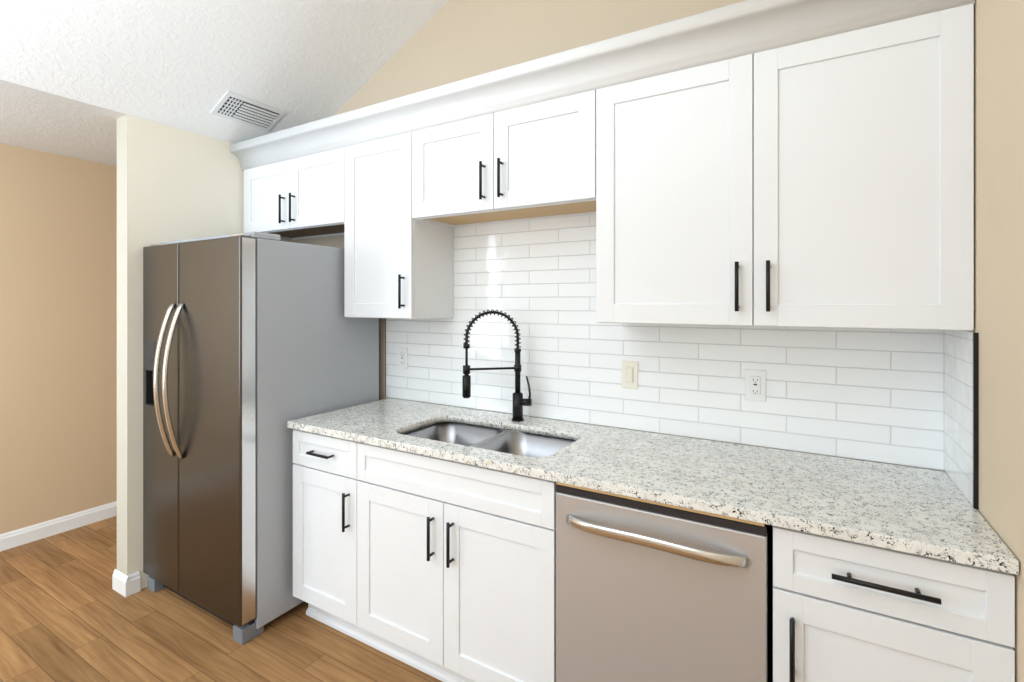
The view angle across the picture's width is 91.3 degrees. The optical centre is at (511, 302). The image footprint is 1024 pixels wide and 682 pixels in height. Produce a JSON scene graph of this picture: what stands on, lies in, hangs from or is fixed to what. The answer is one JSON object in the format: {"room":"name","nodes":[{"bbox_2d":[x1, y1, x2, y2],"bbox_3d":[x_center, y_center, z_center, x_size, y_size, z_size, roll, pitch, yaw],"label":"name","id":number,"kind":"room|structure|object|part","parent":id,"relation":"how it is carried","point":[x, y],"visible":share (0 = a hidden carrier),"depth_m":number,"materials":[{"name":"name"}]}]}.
{"room":"kitchen","nodes":[
{"label":"kitchen","id":0,"kind":"room"},
{"bbox_2d":[0,143,116,533],"bbox_3d":[-3.663,0.234,1.887,0.120,2.426,5.620,0,0,31],"label":"wall","id":1,"kind":"structure","parent":0,"point":[58,336],"depth_m":3.14,"materials":[{"name":"beige paint"}]},
{"bbox_2d":[0,501,116,551],"bbox_3d":[-3.606,1.399,1.853,0.014,0.095,5.380,0,0,31],"label":"baseboard","id":2,"kind":"structure","parent":1,"relation":"attached to","point":[22,536],"depth_m":3.13,"materials":[{"name":"white paint"}]},
{"bbox_2d":[117,115,289,588],"bbox_3d":[-1.720,0.234,2.895,0.115,2.426,0.906,0,0,31],"label":"wall","id":3,"kind":"structure","parent":0,"point":[175,184],"depth_m":2.53,"materials":[{"name":"beige paint"}]},
{"bbox_2d":[112,569,140,596],"bbox_3d":[-1.627,1.399,3.053,0.143,0.095,1.299,0,0,31],"label":"baseboard","id":4,"kind":"structure","parent":3,"relation":"attached to","point":[124,585],"depth_m":2.49,"materials":[{"name":"white paint"}]},
{"bbox_2d":[0,516,442,681],"bbox_3d":[-1.706,1.497,0.728,4.670,0.100,5.620,0,0,31],"label":"floor","id":5,"kind":"structure","parent":0,"point":[68,613],"depth_m":2.16,"materials":[{"name":"brown wood"}]},
{"bbox_2d":[143,231,378,644],"bbox_3d":[-1.318,0.571,2.611,0.842,1.752,0.876,0,0,31],"label":"refrigerator","id":6,"kind":"object","parent":5,"relation":"on","point":[254,342],"visible":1,"depth_m":2.27,"materials":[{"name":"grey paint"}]},
{"bbox_3d":[-1.695,0.540,2.465,0.342,1.643,0.069,0,0,31],"label":"door","id":7,"kind":"part","parent":6,"relation":"part of","materials":[{"name":"silver metal"}]},
{"bbox_3d":[-1.330,0.540,2.249,0.494,1.643,0.069,0,0,31],"label":"door","id":8,"kind":"part","parent":6,"relation":"part of","materials":[{"name":"silver metal"}]},
{"bbox_2d":[293,429,368,644],"bbox_3d":[-0.627,1.006,2.403,0.484,0.882,0.616,0,0,31],"label":"base cabinet","id":9,"kind":"object","parent":5,"relation":"on","point":[331,474],"depth_m":2.14,"materials":[{"name":"white paint"}]},
{"bbox_2d":[369,444,556,681],"bbox_3d":[-0.123,1.006,2.105,0.965,0.882,0.616,0,0,31],"label":"base cabinet","id":10,"kind":"object","parent":5,"relation":"on","point":[443,570],"depth_m":1.78,"materials":[{"name":"white paint"}]},
{"bbox_2d":[287,398,1018,574],"bbox_3d":[0.180,0.657,1.914,2.388,0.249,0.638,0,0,31],"label":"countertop","id":11,"kind":"structure","parent":10,"relation":"on","point":[925,512],"depth_m":1.56,"materials":[{"name":"white stone"}]},
{"bbox_2d":[462,309,531,421],"bbox_3d":[-0.063,0.281,2.240,0.254,0.502,0.212,0,0,31],"label":"faucet","id":12,"kind":"object","parent":11,"relation":"on","point":[519,401],"visible":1,"depth_m":2.25,"materials":[{"name":"black metal"}]},
{"bbox_2d":[556,484,772,681],"bbox_3d":[0.526,1.011,1.656,0.597,0.872,0.629,0,0,31],"label":"dishwasher","id":13,"kind":"object","parent":5,"relation":"on","point":[647,592],"visible":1,"depth_m":1.42,"materials":[{"name":"silver metal"}]},
{"bbox_3d":[0.381,0.669,1.410,0.515,0.043,0.059,0,0,31],"label":"handle","id":14,"kind":"part","parent":13,"relation":"part of","materials":[{"name":"silver metal"}]},
{"bbox_2d":[773,526,812,681],"bbox_3d":[0.558,1.006,1.702,0.755,0.882,0.616,0,0,31],"label":"base cabinet","id":15,"kind":"object","parent":5,"relation":"on","point":[792,549],"depth_m":1.26,"materials":[{"name":"white paint"}]},
{"bbox_2d":[813,534,1014,681],"bbox_3d":[1.018,1.006,1.430,0.454,0.882,0.616,0,0,31],"label":"base cabinet","id":16,"kind":"object","parent":5,"relation":"on","point":[880,614],"depth_m":1.14,"materials":[{"name":"white paint"}]},
{"bbox_2d":[0,0,448,165],"bbox_3d":[-1.706,-1.821,0.728,4.670,1.785,5.620,0,0,31],"label":"ceiling","id":17,"kind":"structure","parent":0,"point":[186,65],"depth_m":2.40,"materials":[{"name":"white paint"}]},
{"bbox_2d":[210,91,285,131],"bbox_3d":[-1.447,-1.043,2.760,0.185,0.012,0.335,-30,-15,27],"label":"ceiling vent","id":18,"kind":"object","parent":17,"relation":"in","point":[242,110],"visible":1,"depth_m":2.74,"materials":[{"name":"white metal"}]},
{"bbox_2d":[290,0,942,470],"bbox_3d":[0.002,-0.603,2.472,3.509,4.101,0.120,0,0,31],"label":"wall","id":19,"kind":"structure","parent":0,"point":[452,40],"depth_m":2.45,"materials":[{"name":"beige paint"}]},
{"bbox_2d":[238,112,353,317],"bbox_3d":[-1.115,-0.422,2.869,0.949,0.996,0.315,0,0,31],"label":"upper cabinet","id":20,"kind":"object","parent":19,"relation":"attached to","point":[299,182],"depth_m":2.68,"materials":[{"name":"white paint"}]},
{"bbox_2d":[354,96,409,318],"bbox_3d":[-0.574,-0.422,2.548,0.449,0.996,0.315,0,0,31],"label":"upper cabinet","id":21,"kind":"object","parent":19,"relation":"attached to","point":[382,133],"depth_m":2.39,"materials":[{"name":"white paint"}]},
{"bbox_2d":[410,40,617,322],"bbox_3d":[0.003,-0.422,2.206,1.033,0.996,0.315,0,0,31],"label":"upper cabinet","id":22,"kind":"object","parent":19,"relation":"attached to","point":[539,141],"depth_m":2.02,"materials":[{"name":"white paint"}]},
{"bbox_2d":[385,214,978,508],"bbox_3d":[0.247,0.064,2.054,2.422,0.935,0.348,0,0,31],"label":"tile","id":23,"kind":"structure","parent":19,"relation":"attached to","point":[902,397],"depth_m":2.02,"materials":[{"name":"white tile"}]},
{"bbox_2d":[398,348,407,368],"bbox_3d":[-0.599,0.307,2.742,0.070,0.115,0.010,0,0,31],"label":"electrical outlet","id":24,"kind":"object","parent":23,"relation":"attached to","point":[402,358],"visible":1,"depth_m":2.74,"materials":[{"name":"white plastic"}]},
{"bbox_2d":[622,361,637,388],"bbox_3d":[0.492,0.303,2.096,0.070,0.115,0.010,0,0,31],"label":"rocker light switch","id":25,"kind":"object","parent":23,"relation":"attached to","point":[630,374],"visible":1,"depth_m":2.09,"materials":[{"name":"beige plastic"}]},
{"bbox_2d":[745,369,765,401],"bbox_3d":[0.901,0.307,1.854,0.070,0.115,0.010,0,0,31],"label":"electrical outlet","id":26,"kind":"object","parent":23,"relation":"attached to","point":[755,385],"visible":1,"depth_m":1.85,"materials":[{"name":"white plastic"}]},
{"bbox_2d":[618,0,974,330],"bbox_3d":[0.839,-0.422,1.712,1.049,0.996,0.315,0,0,31],"label":"upper cabinet","id":27,"kind":"object","parent":19,"relation":"attached to","point":[788,163],"depth_m":1.51,"materials":[{"name":"white paint"}]},
{"bbox_2d":[972,0,1023,681],"bbox_3d":[0.155,-0.609,-0.595,0.120,4.111,5.240,0,0,31],"label":"wall","id":28,"kind":"structure","parent":0,"point":[999,176],"depth_m":1.14,"materials":[{"name":"beige paint"}]}
]}

